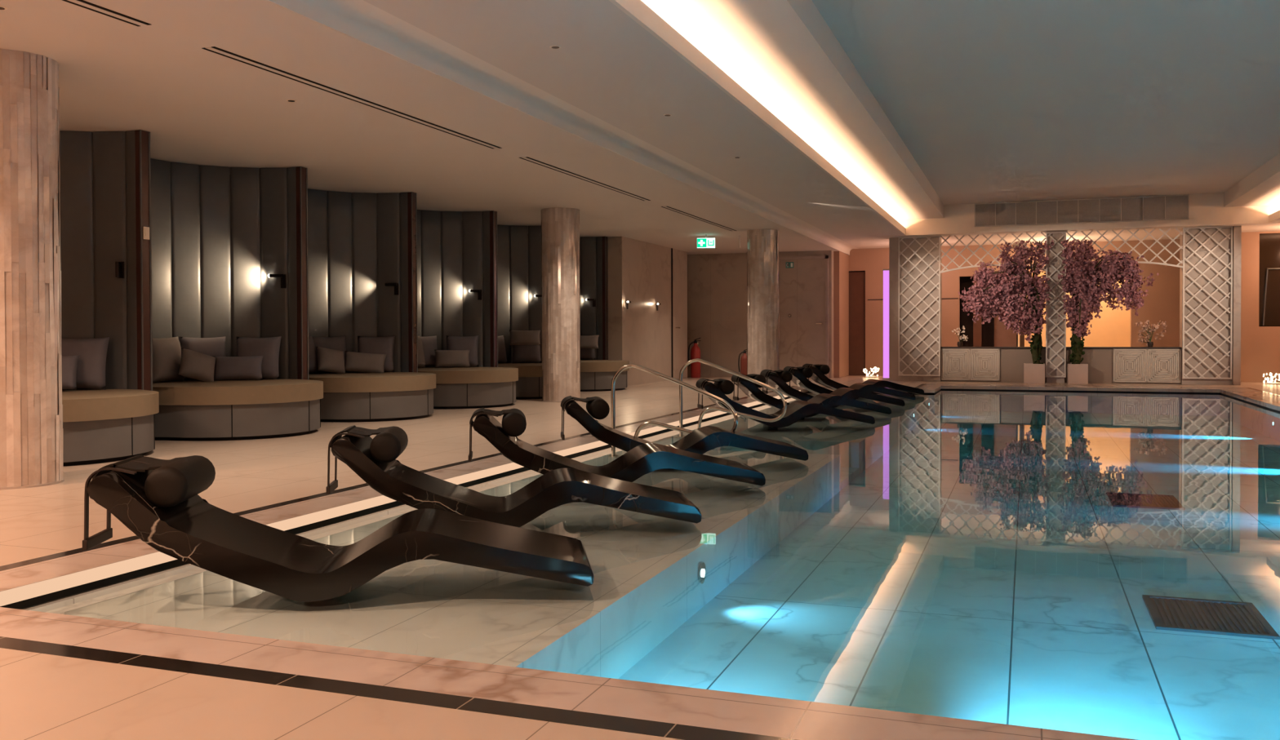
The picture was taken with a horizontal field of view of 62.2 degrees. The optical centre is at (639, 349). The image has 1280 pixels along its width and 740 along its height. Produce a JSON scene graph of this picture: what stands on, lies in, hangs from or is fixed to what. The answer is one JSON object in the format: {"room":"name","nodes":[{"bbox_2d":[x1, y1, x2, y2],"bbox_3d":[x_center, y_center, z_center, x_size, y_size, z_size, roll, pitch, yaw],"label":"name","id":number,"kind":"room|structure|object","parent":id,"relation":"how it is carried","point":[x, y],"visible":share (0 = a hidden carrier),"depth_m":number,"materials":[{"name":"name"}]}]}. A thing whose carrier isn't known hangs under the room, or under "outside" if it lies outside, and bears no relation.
{"room":"indoor swimming pool","nodes":[
{"label":"indoor swimming pool","id":0,"kind":"room"},
{"bbox_2d":[0,0,848,255],"bbox_3d":[-2.075,-2.244,11.369,4.700,0.900,26.400,0,1,20],"label":"ceiling","id":1,"kind":"structure","parent":0,"point":[197,105],"depth_m":8.03,"materials":[{"name":"paint"}]},
{"bbox_2d":[62,0,151,26],"bbox_3d":[-3.196,-1.686,4.009,0.092,0.003,3.390,0,1,20],"label":"ceiling air slot","id":2,"kind":"object","parent":1,"relation":"attached to","point":[82,3],"visible":1,"depth_m":5.37,"materials":[{"name":"black"}]},
{"bbox_2d":[202,46,502,148],"bbox_3d":[-1.856,-1.742,7.682,0.092,0.003,3.510,0,1,20],"label":"ceiling air slot","id":3,"kind":"object","parent":1,"relation":"attached to","point":[213,49],"visible":1,"depth_m":7.16,"materials":[{"name":"black"}]},
{"bbox_2d":[266,0,857,255],"bbox_3d":[0.227,-2.005,10.527,0.198,0.430,26.390,0,1,20],"label":"trim","id":4,"kind":"structure","parent":1,"relation":"attached to","point":[361,20],"depth_m":7.46,"materials":[{"name":"beige paint"}]},
{"bbox_2d":[519,156,650,200],"bbox_3d":[-0.496,-1.798,11.411,0.092,0.003,3.410,0,1,20],"label":"ceiling air slot","id":5,"kind":"object","parent":1,"relation":"attached to","point":[531,160],"visible":1,"depth_m":11.07,"materials":[{"name":"black"}]},
{"bbox_2d":[579,236,687,386],"bbox_3d":[-0.532,-0.658,19.810,1.820,2.520,3.630,0,1,20],"label":"wall","id":6,"kind":"structure","parent":0,"point":[639,272],"depth_m":18.64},
{"bbox_2d":[672,258,687,379],"bbox_3d":[0.809,-0.580,20.721,0.067,2.310,0.900,0,1,20],"label":"door","id":7,"kind":"structure","parent":6,"relation":"in","point":[679,267],"depth_m":20.69,"materials":[{"name":"wood"}]},
{"bbox_2d":[0,375,1279,739],"bbox_3d":[2.350,1.085,9.805,14.100,0.700,26.400,0,1,20],"label":"floor","id":8,"kind":"structure","parent":0,"point":[43,697],"depth_m":2.80,"materials":[{"name":"tile"}]},
{"bbox_2d":[0,48,64,489],"bbox_3d":[-3.725,-0.458,6.302,0.512,2.520,0.512,0,1,20],"label":"column","id":9,"kind":"structure","parent":8,"relation":"on","point":[31,406],"depth_m":6.14,"materials":[{"name":"stone"}]},
{"bbox_2d":[59,129,152,391],"bbox_3d":[-4.931,-0.476,7.983,2.234,2.516,0.602,-1,1,-42],"label":"wall panel","id":10,"kind":"object","parent":8,"relation":"on","point":[105,176],"visible":0.52,"depth_m":8.50,"materials":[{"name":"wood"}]},
{"bbox_2d":[62,389,159,466],"bbox_3d":[-4.399,0.559,7.656,1.639,0.452,1.792,0,1,20],"label":"bench","id":11,"kind":"object","parent":8,"relation":"on","point":[108,425],"visible":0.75,"depth_m":7.36,"materials":[{"name":"grey"}]},
{"bbox_2d":[61,355,79,390],"bbox_3d":[-4.500,0.181,8.141,0.340,0.263,0.195,0,1,-18],"label":"cushion","id":12,"kind":"object","parent":11,"relation":"on","point":[69,363],"visible":0.38,"depth_m":8.13,"materials":[{"name":"grey fabric"}]},
{"bbox_2d":[61,337,109,390],"bbox_3d":[-4.432,0.114,8.380,0.430,0.420,0.191,0,1,-8],"label":"cushion","id":13,"kind":"object","parent":11,"relation":"on","point":[91,370],"visible":0.68,"depth_m":8.34,"materials":[{"name":"grey fabric"}]},
{"bbox_2d":[62,389,159,422],"bbox_3d":[-4.400,0.408,7.654,1.639,0.150,1.792,0,1,20],"label":"cushion","id":14,"kind":"object","parent":11,"relation":"on","point":[79,406],"depth_m":7.42,"materials":[{"name":"beige fabric"}]},
{"bbox_2d":[150,158,308,382],"bbox_3d":[-4.252,-0.504,9.843,2.234,2.516,0.602,-1,1,-42],"label":"wall panel","id":15,"kind":"object","parent":8,"relation":"on","point":[202,288],"visible":0.42,"depth_m":10.32,"materials":[{"name":"fabric"}]},
{"bbox_2d":[152,379,323,440],"bbox_3d":[-3.721,0.531,9.516,1.639,0.452,1.792,0,1,20],"label":"bench","id":16,"kind":"object","parent":8,"relation":"on","point":[233,410],"visible":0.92,"depth_m":8.90,"materials":[{"name":"grey fabric"}]},
{"bbox_2d":[152,337,186,382],"bbox_3d":[-4.362,0.095,9.724,0.191,0.420,0.430,0,1,21],"label":"cushion","id":17,"kind":"object","parent":16,"relation":"on","point":[166,352],"visible":0.66,"depth_m":9.67,"materials":[{"name":"beige fabric"}]},
{"bbox_2d":[177,347,216,382],"bbox_3d":[-4.084,0.156,9.794,0.402,0.350,0.199,-1,1,-42],"label":"cushion","id":18,"kind":"object","parent":16,"relation":"on","point":[197,366],"visible":0.98,"depth_m":9.74,"materials":[{"name":"beige fabric"}]},
{"bbox_2d":[178,336,226,381],"bbox_3d":[-4.147,0.089,10.094,0.430,0.420,0.191,-1,1,-38],"label":"cushion","id":19,"kind":"object","parent":16,"relation":"on","point":[215,347],"visible":0.44,"depth_m":10.06,"materials":[{"name":"grey fabric"}]},
{"bbox_2d":[211,355,262,381],"bbox_3d":[-3.816,0.181,10.055,0.460,0.232,0.151,0,1,-16],"label":"cushion","id":20,"kind":"object","parent":16,"relation":"on","point":[226,368],"visible":0.96,"depth_m":10.00,"materials":[{"name":"grey fabric"}]},
{"bbox_2d":[152,379,323,405],"bbox_3d":[-3.721,0.380,9.514,1.639,0.150,1.792,0,1,20],"label":"cushion","id":21,"kind":"object","parent":16,"relation":"on","point":[234,392],"depth_m":8.95,"materials":[{"name":"beige fabric"}]},
{"bbox_2d":[236,336,281,379],"bbox_3d":[-3.700,0.086,10.266,0.430,0.420,0.191,0,1,-4],"label":"cushion","id":22,"kind":"object","parent":16,"relation":"on","point":[268,348],"visible":0.74,"depth_m":10.22,"materials":[{"name":"grey fabric"}]},
{"bbox_2d":[230,189,417,373],"bbox_3d":[-3.574,-0.533,11.703,2.234,2.516,0.602,-1,1,-42],"label":"wall panel","id":23,"kind":"object","parent":8,"relation":"on","point":[344,228],"visible":0.42,"depth_m":12.19,"materials":[{"name":"fabric"}]},
{"bbox_2d":[308,372,435,422],"bbox_3d":[-3.042,0.502,11.376,1.639,0.452,1.792,0,1,20],"label":"bench","id":24,"kind":"object","parent":8,"relation":"on","point":[351,397],"visible":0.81,"depth_m":10.75,"materials":[{"name":"grey fabric"}]},
{"bbox_2d":[308,336,319,373],"bbox_3d":[-3.683,0.067,11.584,0.191,0.420,0.430,0,1,21],"label":"cushion","id":25,"kind":"object","parent":24,"relation":"on","point":[313,357],"visible":0.27,"depth_m":11.64,"materials":[{"name":"grey fabric"}]},
{"bbox_2d":[315,346,345,373],"bbox_3d":[-3.410,0.127,11.710,0.383,0.326,0.190,-1,1,-43],"label":"cushion","id":26,"kind":"object","parent":24,"relation":"on","point":[329,360],"visible":0.99,"depth_m":11.65,"materials":[{"name":"beige fabric"}]},
{"bbox_2d":[311,336,349,373],"bbox_3d":[-3.491,0.061,11.936,0.430,0.420,0.191,-1,1,-40],"label":"cushion","id":27,"kind":"object","parent":24,"relation":"on","point":[339,344],"visible":0.33,"depth_m":11.91,"materials":[{"name":"grey fabric"}]},
{"bbox_2d":[344,351,386,373],"bbox_3d":[-3.093,0.153,11.916,0.480,0.272,0.156,0,1,-10],"label":"cushion","id":28,"kind":"object","parent":24,"relation":"on","point":[354,362],"visible":0.97,"depth_m":11.86,"materials":[{"name":"beige fabric"}]},
{"bbox_2d":[308,372,435,392],"bbox_3d":[-3.043,0.351,11.374,1.639,0.150,1.792,0,1,20],"label":"cushion","id":29,"kind":"object","parent":24,"relation":"on","point":[351,382],"depth_m":10.81,"materials":[{"name":"beige fabric"}]},
{"bbox_2d":[355,336,395,373],"bbox_3d":[-3.021,0.057,12.126,0.430,0.420,0.191,0,1,-4],"label":"cushion","id":30,"kind":"object","parent":24,"relation":"on","point":[374,345],"visible":0.66,"depth_m":12.08,"materials":[{"name":"grey fabric"}]},
{"bbox_2d":[351,209,497,367],"bbox_3d":[-2.895,-0.561,13.562,2.234,2.516,0.602,-1,1,-42],"label":"wall panel","id":31,"kind":"object","parent":8,"relation":"on","point":[446,307],"visible":0.32,"depth_m":14.06,"materials":[{"name":"fabric"}]},
{"bbox_2d":[417,367,518,408],"bbox_3d":[-2.364,0.474,13.236,1.639,0.452,1.792,0,1,20],"label":"bench","id":32,"kind":"object","parent":8,"relation":"on","point":[456,388],"visible":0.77,"depth_m":12.62,"materials":[{"name":"grey fabric"}]},
{"bbox_2d":[420,335,437,367],"bbox_3d":[-2.813,0.033,13.796,0.430,0.420,0.191,-1,1,-40],"label":"cushion","id":33,"kind":"object","parent":32,"relation":"on","point":[429,343],"visible":0.5,"depth_m":13.78,"materials":[{"name":"grey fabric"}]},
{"bbox_2d":[434,349,470,368],"bbox_3d":[-2.435,0.124,13.771,0.460,0.234,0.148,0,1,-14],"label":"cushion","id":34,"kind":"object","parent":32,"relation":"on","point":[444,358],"visible":1,"depth_m":13.72,"materials":[{"name":"beige fabric"}]},
{"bbox_2d":[446,335,479,367],"bbox_3d":[-2.342,0.029,13.986,0.430,0.420,0.191,0,1,-4],"label":"cushion","id":35,"kind":"object","parent":32,"relation":"on","point":[453,343],"visible":0.66,"depth_m":13.94,"materials":[{"name":"grey fabric"}]},
{"bbox_2d":[417,367,518,383],"bbox_3d":[-2.364,0.323,13.234,1.639,0.150,1.792,0,1,20],"label":"cushion","id":36,"kind":"object","parent":32,"relation":"on","point":[443,375],"depth_m":12.66,"materials":[{"name":"beige fabric"}]},
{"bbox_2d":[462,224,542,363],"bbox_3d":[-2.217,-0.589,15.422,2.234,2.516,0.602,-1,1,-42],"label":"wall panel","id":37,"kind":"object","parent":8,"relation":"on","point":[518,246],"visible":0.12,"depth_m":15.93,"materials":[{"name":"fabric"}]},
{"bbox_2d":[497,363,542,399],"bbox_3d":[-1.685,0.446,15.096,1.639,0.452,1.792,0,1,20],"label":"bench","id":38,"kind":"object","parent":8,"relation":"on","point":[529,384],"visible":0.19,"depth_m":14.40,"materials":[{"name":"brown fabric"}]},
{"bbox_2d":[497,363,542,377],"bbox_3d":[-1.686,0.295,15.094,1.639,0.150,1.792,0,1,20],"label":"cushion","id":39,"kind":"object","parent":38,"relation":"on","point":[525,370],"depth_m":14.39,"materials":[{"name":"beige fabric"}]},
{"bbox_2d":[512,335,541,363],"bbox_3d":[-1.692,0.001,15.843,0.430,0.420,0.191,0,1,-6],"label":"cushion","id":40,"kind":"object","parent":38,"relation":"on","point":[522,353],"visible":0.62,"depth_m":15.77,"materials":[{"name":"grey fabric"}]},
{"bbox_2d":[509,329,540,346],"bbox_3d":[-1.699,-0.168,15.679,0.460,0.229,0.156,0,1,-8],"label":"cushion","id":41,"kind":"object","parent":40,"relation":"on","point":[517,337],"visible":1,"depth_m":15.62,"materials":[{"name":"beige fabric"}]},
{"bbox_2d":[541,207,580,402],"bbox_3d":[-1.042,-0.574,13.976,0.512,2.520,0.514,0,1,20],"label":"column","id":42,"kind":"structure","parent":8,"relation":"on","point":[560,226],"depth_m":13.76,"materials":[{"name":"stone"}]},
{"bbox_2d":[528,360,629,391],"bbox_3d":[-1.007,0.418,16.956,1.639,0.452,1.792,0,1,20],"label":"bench","id":43,"kind":"object","parent":8,"relation":"on","point":[596,375],"visible":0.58,"depth_m":16.34,"materials":[{"name":"grey fabric"}]},
{"bbox_2d":[528,360,629,372],"bbox_3d":[-1.007,0.267,16.953,1.639,0.150,1.792,0,1,20],"label":"cushion","id":44,"kind":"object","parent":43,"relation":"on","point":[586,366],"depth_m":16.36,"materials":[{"name":"beige fabric"}]},
{"bbox_2d":[580,335,599,349],"bbox_3d":[-0.907,-0.116,17.506,0.460,0.229,0.156,0,1,2],"label":"cushion","id":45,"kind":"object","parent":43,"relation":"on","point":[586,341],"visible":0.68,"depth_m":17.45,"materials":[{"name":"beige fabric"}]},
{"bbox_2d":[579,236,608,359],"bbox_3d":[-1.538,-0.617,17.282,2.234,2.516,0.602,-1,1,-42],"label":"wall panel","id":46,"kind":"object","parent":8,"relation":"on","point":[593,251],"visible":0.21,"depth_m":17.80,"materials":[{"name":"fabric"}]},
{"bbox_2d":[0,383,1279,739],"bbox_3d":[3.485,0.877,10.069,7.010,0.300,16.920,0,1,20],"label":"trim","id":47,"kind":"structure","parent":8,"relation":"attached to","point":[664,730],"depth_m":2.66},
{"bbox_2d":[0,383,1279,739],"bbox_3d":[3.487,0.753,10.073,6.860,0.052,16.768,0,1,20],"label":"pool deck","id":48,"kind":"structure","parent":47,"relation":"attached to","point":[792,719],"depth_m":2.79,"materials":[{"name":"tile"}]},
{"bbox_2d":[0,551,177,606],"bbox_3d":[-2.064,0.855,4.030,0.005,0.051,0.810,0,1,20],"label":"light","id":49,"kind":"object","parent":48,"relation":"attached to","point":[49,586],"depth_m":3.96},
{"bbox_2d":[265,495,395,531],"bbox_3d":[-1.554,0.834,5.428,0.005,0.051,1.076,0,1,20],"label":"light","id":50,"kind":"object","parent":48,"relation":"attached to","point":[286,525],"depth_m":5.37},
{"bbox_2d":[443,462,523,484],"bbox_3d":[-1.007,0.811,6.927,0.005,0.051,1.073,0,1,20],"label":"light","id":51,"kind":"object","parent":48,"relation":"attached to","point":[459,480],"depth_m":6.90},
{"bbox_2d":[552,440,608,456],"bbox_3d":[-0.462,0.788,8.421,0.005,0.051,1.097,0,1,20],"label":"light","id":52,"kind":"object","parent":48,"relation":"attached to","point":[569,451],"depth_m":8.40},
{"bbox_2d":[29,477,1279,739],"bbox_3d":[3.255,1.082,9.980,6.920,0.515,16.530,0,1,20],"label":"basin","id":53,"kind":"object","parent":8,"relation":"in","point":[1020,605],"depth_m":4.86,"materials":[{"name":"tile"}]},
{"bbox_2d":[44,476,840,679],"bbox_3d":[-0.306,1.157,6.107,1.885,0.495,6.210,0,1,20],"label":"shelf","id":54,"kind":"object","parent":53,"relation":"in","point":[646,586],"visible":0.4,"depth_m":4.12,"materials":[{"name":"tile"}]},
{"bbox_2d":[86,469,594,602],"bbox_3d":[-1.078,0.687,4.052,1.770,0.509,0.500,0,1,-7],"label":"lounger","id":55,"kind":"object","parent":54,"relation":"on","point":[194,531],"visible":0.92,"depth_m":3.85,"materials":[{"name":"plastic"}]},
{"bbox_2d":[82,454,215,551],"bbox_3d":[-1.813,0.557,3.953,0.348,0.295,0.425,0,1,-7],"label":"headrest cover","id":56,"kind":"object","parent":55,"relation":"on","point":[175,481],"visible":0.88,"depth_m":3.81,"materials":[{"name":"black"}]},
{"bbox_2d":[331,435,702,528],"bbox_3d":[-0.605,0.667,5.348,1.770,0.509,0.500,0,1,-7],"label":"lounger","id":57,"kind":"object","parent":54,"relation":"on","point":[395,481],"visible":0.9,"depth_m":5.14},
{"bbox_2d":[325,425,408,494],"bbox_3d":[-1.340,0.537,5.249,0.348,0.295,0.425,0,1,-7],"label":"headrest cover","id":58,"kind":"object","parent":57,"relation":"on","point":[388,443],"visible":0.92,"depth_m":5.08,"materials":[{"name":"black"}]},
{"bbox_2d":[472,412,765,486],"bbox_3d":[-0.139,0.647,6.626,1.770,0.509,0.500,0,1,-7],"label":"lounger","id":59,"kind":"object","parent":54,"relation":"on","point":[642,460],"visible":0.85,"depth_m":6.43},
{"bbox_2d":[468,408,526,462],"bbox_3d":[-0.874,0.518,6.527,0.348,0.295,0.425,0,1,-7],"label":"headrest cover","id":60,"kind":"object","parent":59,"relation":"on","point":[513,420],"visible":0.99,"depth_m":6.35,"materials":[{"name":"black"}]},
{"bbox_2d":[564,399,808,461],"bbox_3d":[0.325,0.628,7.899,1.770,0.509,0.500,0,1,-7],"label":"lounger","id":61,"kind":"object","parent":54,"relation":"on","point":[702,440],"visible":0.72,"depth_m":7.69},
{"bbox_2d":[560,395,609,439],"bbox_3d":[-0.409,0.498,7.800,0.348,0.295,0.425,0,1,-7],"label":"headrest cover","id":62,"kind":"object","parent":61,"relation":"on","point":[597,407],"visible":1,"depth_m":7.62,"materials":[{"name":"black"}]},
{"bbox_2d":[0,388,1279,610],"bbox_3d":[3.348,0.803,9.942,6.544,0.043,16.354,0,1,20],"label":"trim","id":63,"kind":"structure","parent":53,"relation":"attached to","point":[60,596],"depth_m":4.43,"materials":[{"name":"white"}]},
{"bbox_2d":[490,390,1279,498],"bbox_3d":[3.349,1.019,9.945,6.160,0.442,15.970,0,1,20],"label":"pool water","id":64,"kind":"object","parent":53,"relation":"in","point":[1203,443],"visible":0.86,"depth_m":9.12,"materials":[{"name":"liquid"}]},
{"bbox_2d":[1106,492,1185,510],"bbox_3d":[3.845,1.158,8.095,0.480,0.012,0.670,0,1,20],"label":"drain grate","id":65,"kind":"object","parent":53,"relation":"on","point":[1117,500],"visible":1,"depth_m":8.07,"materials":[{"name":"grey"}]},
{"bbox_2d":[1142,595,1279,639],"bbox_3d":[2.566,1.209,4.810,0.470,0.012,0.600,0,1,20],"label":"drain grate","id":66,"kind":"object","parent":53,"relation":"on","point":[1236,619],"visible":1,"depth_m":4.78,"materials":[{"name":"grey"}]},
{"bbox_3d":[2.371,1.046,13.443,1.885,0.495,7.350,0,1,20],"label":"shelf","id":67,"kind":"object","parent":53,"relation":"attached to","visible":0},
{"bbox_2d":[679,358,786,429],"bbox_3d":[0.869,0.470,10.113,1.082,0.760,0.080,0,1,20],"label":"handrail","id":68,"kind":"object","parent":67,"relation":"on","point":[696,360],"visible":0.84,"depth_m":10.12,"materials":[{"name":"silver metal"}]},
{"bbox_2d":[699,381,875,427],"bbox_3d":[1.500,0.581,11.004,1.770,0.509,0.500,0,1,-7],"label":"lounger","id":69,"kind":"object","parent":67,"relation":"on","point":[796,411],"visible":0.86,"depth_m":10.78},
{"bbox_2d":[695,377,734,408],"bbox_3d":[0.766,0.451,10.905,0.348,0.295,0.425,0,1,-7],"label":"headrest cover","id":70,"kind":"object","parent":69,"relation":"on","point":[726,387],"visible":0.95,"depth_m":10.73,"materials":[{"name":"black"}]},
{"bbox_2d":[732,377,891,417],"bbox_3d":[1.980,0.561,12.319,1.770,0.509,0.500,0,1,-7],"label":"lounger","id":71,"kind":"object","parent":67,"relation":"on","point":[751,390],"visible":0.74,"depth_m":12.11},
{"bbox_2d":[730,373,766,400],"bbox_3d":[1.246,0.431,12.220,0.348,0.295,0.425,0,1,-7],"label":"headrest cover","id":72,"kind":"object","parent":71,"relation":"on","point":[759,378],"visible":0.7,"depth_m":12.05,"materials":[{"name":"black"}]},
{"bbox_2d":[765,372,905,408],"bbox_3d":[2.470,0.540,13.662,1.770,0.509,0.500,0,1,-7],"label":"lounger","id":73,"kind":"object","parent":67,"relation":"on","point":[774,380],"visible":0.62,"depth_m":13.45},
{"bbox_2d":[760,369,792,394],"bbox_3d":[1.736,0.411,13.563,0.348,0.295,0.425,0,1,-7],"label":"headrest cover","id":74,"kind":"object","parent":73,"relation":"on","point":[785,375],"visible":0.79,"depth_m":13.39,"materials":[{"name":"black"}]},
{"bbox_2d":[789,368,915,399],"bbox_3d":[2.940,0.521,14.949,1.770,0.509,0.500,0,1,-7],"label":"lounger","id":75,"kind":"object","parent":67,"relation":"on","point":[798,379],"visible":0.7,"depth_m":14.74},
{"bbox_2d":[808,365,924,395],"bbox_3d":[3.399,0.502,16.207,1.770,0.509,0.500,0,1,-7],"label":"lounger","id":76,"kind":"object","parent":67,"relation":"on","point":[818,376],"visible":0.66,"depth_m":16.00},
{"bbox_2d":[688,337,701,377],"bbox_3d":[1.111,0.173,21.356,0.226,0.805,0.204,-1,1,-43],"label":"fire extinguisher","id":77,"kind":"object","parent":8,"relation":"on","point":[695,351],"visible":0.94,"depth_m":21.29,"materials":[{"name":"red metal"}]},
{"bbox_2d":[746,229,779,390],"bbox_3d":[1.960,-0.624,16.894,0.512,2.520,0.512,0,1,20],"label":"column","id":78,"kind":"structure","parent":8,"relation":"on","point":[762,245],"depth_m":16.68,"materials":[{"name":"stone"}]},
{"bbox_2d":[882,269,888,381],"bbox_3d":[4.613,-0.450,19.762,0.170,2.075,0.120,0,1,20],"label":"light strip","id":79,"kind":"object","parent":8,"relation":"on","point":[886,272],"depth_m":19.71,"materials":[{"name":"purple"}]},
{"bbox_2d":[1023,363,1044,383],"bbox_3d":[6.930,0.426,18.642,0.345,0.340,0.345,0,1,20],"label":"planter","id":80,"kind":"object","parent":8,"relation":"on","point":[1033,373],"visible":1,"depth_m":18.48,"materials":[{"name":"ceramic"}]},
{"bbox_2d":[958,240,1054,364],"bbox_3d":[6.464,-0.810,18.750,1.627,2.233,1.032,0,1,12],"label":"blossom tree","id":81,"kind":"object","parent":80,"relation":"in","point":[1004,288],"visible":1,"depth_m":18.60,"materials":[{"name":"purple plant"}]},
{"bbox_2d":[1067,364,1088,384],"bbox_3d":[7.591,0.428,18.401,0.317,0.340,0.317,0,1,20],"label":"planter","id":82,"kind":"object","parent":8,"relation":"on","point":[1077,374],"visible":0.99,"depth_m":18.25,"materials":[{"name":"ceramic"}]},
{"bbox_2d":[1057,238,1158,364],"bbox_3d":[8.006,-0.805,18.234,1.613,2.228,1.017,0,1,15],"label":"blossom tree","id":83,"kind":"object","parent":82,"relation":"in","point":[1082,278],"visible":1,"depth_m":18.17,"materials":[{"name":"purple plant"}]},
{"bbox_2d":[611,363,737,451],"bbox_3d":[0.255,0.495,8.431,1.082,0.760,0.080,0,1,20],"label":"handrail","id":84,"kind":"object","parent":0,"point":[620,370],"visible":0.62,"depth_m":8.45,"materials":[{"name":"silver metal"}]},
{"bbox_2d":[687,250,833,377],"bbox_3d":[1.549,-0.788,21.486,4.580,2.720,0.950,0,1,20],"label":"wall","id":85,"kind":"structure","parent":0,"point":[717,288],"depth_m":21.68,"materials":[{"name":"stone"}]},
{"bbox_2d":[779,258,825,375],"bbox_3d":[3.217,-0.612,21.070,0.920,2.350,0.093,0,1,20],"label":"door","id":86,"kind":"structure","parent":85,"relation":"in","point":[802,286],"depth_m":21.09,"materials":[{"name":"wood"}]},
{"bbox_2d":[778,255,828,377],"bbox_3d":[3.228,-0.637,21.100,1.040,2.420,0.050,0,1,20],"label":"trim","id":87,"kind":"structure","parent":85,"relation":"attached to","point":[826,257],"depth_m":20.91,"materials":[{"name":"wood"}]},
{"bbox_2d":[363,0,1279,248],"bbox_3d":[4.642,-2.360,8.916,9.200,0.900,26.400,0,1,20],"label":"ceiling","id":88,"kind":"structure","parent":0,"point":[607,66],"depth_m":7.85,"materials":[{"name":"paint"}]},
{"bbox_2d":[640,0,1279,219],"bbox_3d":[3.666,-2.487,7.684,6.550,0.635,22.220,0,1,20],"label":"ceiling","id":89,"kind":"structure","parent":0,"point":[924,106],"depth_m":9.67,"materials":[{"name":"paint"}]},
{"bbox_2d":[848,271,1129,346],"bbox_3d":[7.407,-0.780,22.197,7.300,2.850,2.000,0,1,20],"label":"wall","id":90,"kind":"structure","parent":0,"point":[1112,329],"depth_m":22.24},
{"bbox_2d":[848,271,865,375],"bbox_3d":[4.457,-0.533,22.297,0.530,2.170,0.040,0,1,20],"label":"door","id":91,"kind":"structure","parent":90,"relation":"in","point":[856,279],"depth_m":22.24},
{"bbox_2d":[973,276,1016,346],"bbox_3d":[7.139,-0.453,21.355,0.830,2.020,0.096,0,1,12],"label":"door","id":92,"kind":"structure","parent":90,"relation":"in","point":[1003,337],"depth_m":21.34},
{"bbox_2d":[833,239,1180,377],"bbox_3d":[8.255,-0.756,20.291,10.200,2.650,1.400,0,1,20],"label":"wall","id":93,"kind":"structure","parent":0,"point":[1162,302],"depth_m":21.33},
{"bbox_2d":[941,348,1181,384],"bbox_3d":[7.393,0.290,18.823,3.950,0.605,0.180,0,1,20],"label":"wall","id":94,"kind":"structure","parent":0,"point":[1100,361],"depth_m":18.68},
{"bbox_2d":[941,348,999,381],"bbox_3d":[5.983,0.281,19.218,1.020,0.580,0.042,0,1,20],"label":"panel","id":95,"kind":"object","parent":94,"relation":"attached to","point":[957,364],"visible":1,"depth_m":19.20,"materials":[{"name":"beige"}]},
{"bbox_2d":[940,346,1182,348],"bbox_3d":[7.395,-0.026,18.828,3.950,0.027,0.280,0,1,20],"label":"trim","id":96,"kind":"structure","parent":94,"relation":"on","point":[940,347],"depth_m":18.55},
{"bbox_2d":[1134,320,1167,346],"bbox_3d":[8.812,-0.273,18.316,0.515,0.472,0.184,0,1,20],"label":"flower pot","id":97,"kind":"object","parent":96,"relation":"on","point":[1144,328],"visible":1,"depth_m":18.30,"materials":[{"name":"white plant"}]},
{"bbox_2d":[1112,349,1181,383],"bbox_3d":[8.707,0.287,18.224,1.060,0.580,0.042,0,1,20],"label":"panel","id":98,"kind":"object","parent":94,"relation":"attached to","point":[1129,366],"visible":1,"depth_m":18.21,"materials":[{"name":"beige"}]},
{"bbox_2d":[888,226,1241,385],"bbox_3d":[7.345,-0.732,18.766,5.735,2.650,0.390,0,1,20],"label":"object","id":99,"kind":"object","parent":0,"point":[1219,236],"depth_m":18.64,"materials":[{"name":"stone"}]},
{"bbox_2d":[897,235,940,376],"bbox_3d":[5.111,-0.784,19.415,0.759,2.566,0.036,0,1,20],"label":"lattice screen","id":100,"kind":"object","parent":99,"relation":"attached to","point":[900,359],"visible":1,"depth_m":19.41,"materials":[{"name":"beige paint"}]},
{"bbox_2d":[940,232,1045,273],"bbox_3d":[6.299,-1.721,18.967,1.809,0.688,0.030,0,1,20],"label":"arch","id":101,"kind":"object","parent":99,"relation":"attached to","point":[1027,233],"visible":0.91,"depth_m":19.05,"materials":[{"name":"beige paint"}]},
{"bbox_2d":[1045,231,1066,377],"bbox_3d":[7.299,-0.780,18.617,0.344,2.566,0.036,0,1,20],"label":"lattice screen","id":102,"kind":"object","parent":99,"relation":"attached to","point":[1064,233],"visible":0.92,"depth_m":18.61,"materials":[{"name":"beige paint"}]},
{"bbox_2d":[1066,227,1182,268],"bbox_3d":[8.310,-1.717,18.234,1.846,0.688,0.030,0,1,20],"label":"arch","id":103,"kind":"object","parent":99,"relation":"attached to","point":[1164,263],"visible":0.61,"depth_m":18.11,"materials":[{"name":"beige paint"}]},
{"bbox_2d":[1182,226,1232,379],"bbox_3d":[9.521,-0.775,17.806,0.749,2.566,0.036,0,1,20],"label":"lattice screen","id":104,"kind":"object","parent":99,"relation":"attached to","point":[1184,361],"visible":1,"depth_m":17.80,"materials":[{"name":"beige paint"}]},
{"bbox_2d":[883,192,1279,236],"bbox_3d":[7.480,-2.315,18.143,6.530,0.538,0.062,0,1,20],"label":"wall","id":105,"kind":"structure","parent":0,"point":[1204,209],"depth_m":17.91,"materials":[{"name":"paint"}]},
{"bbox_2d":[608,0,1279,235],"bbox_3d":[3.667,-1.945,7.692,5.770,0.119,22.220,0,1,20],"label":"trim","id":106,"kind":"structure","parent":105,"relation":"attached to","point":[641,13],"depth_m":7.84,"materials":[{"name":"paint"}]},
{"bbox_2d":[974,194,1189,226],"bbox_3d":[7.476,-2.353,18.097,3.380,0.410,0.022,0,1,20],"label":"air vent","id":107,"kind":"object","parent":105,"relation":"in","point":[1167,207],"visible":1,"depth_m":18.07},
{"bbox_2d":[1240,231,1279,382],"bbox_3d":[11.607,-0.741,18.536,2.700,2.650,0.200,0,1,20],"label":"wall","id":108,"kind":"structure","parent":0,"point":[1260,345],"depth_m":18.72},
{"bbox_2d":[1258,233,1279,326],"bbox_3d":[11.668,-1.216,18.496,1.560,1.640,0.060,0,1,20],"label":"window","id":109,"kind":"structure","parent":108,"relation":"in","point":[1269,243],"depth_m":18.71,"materials":[{"name":"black glass"}]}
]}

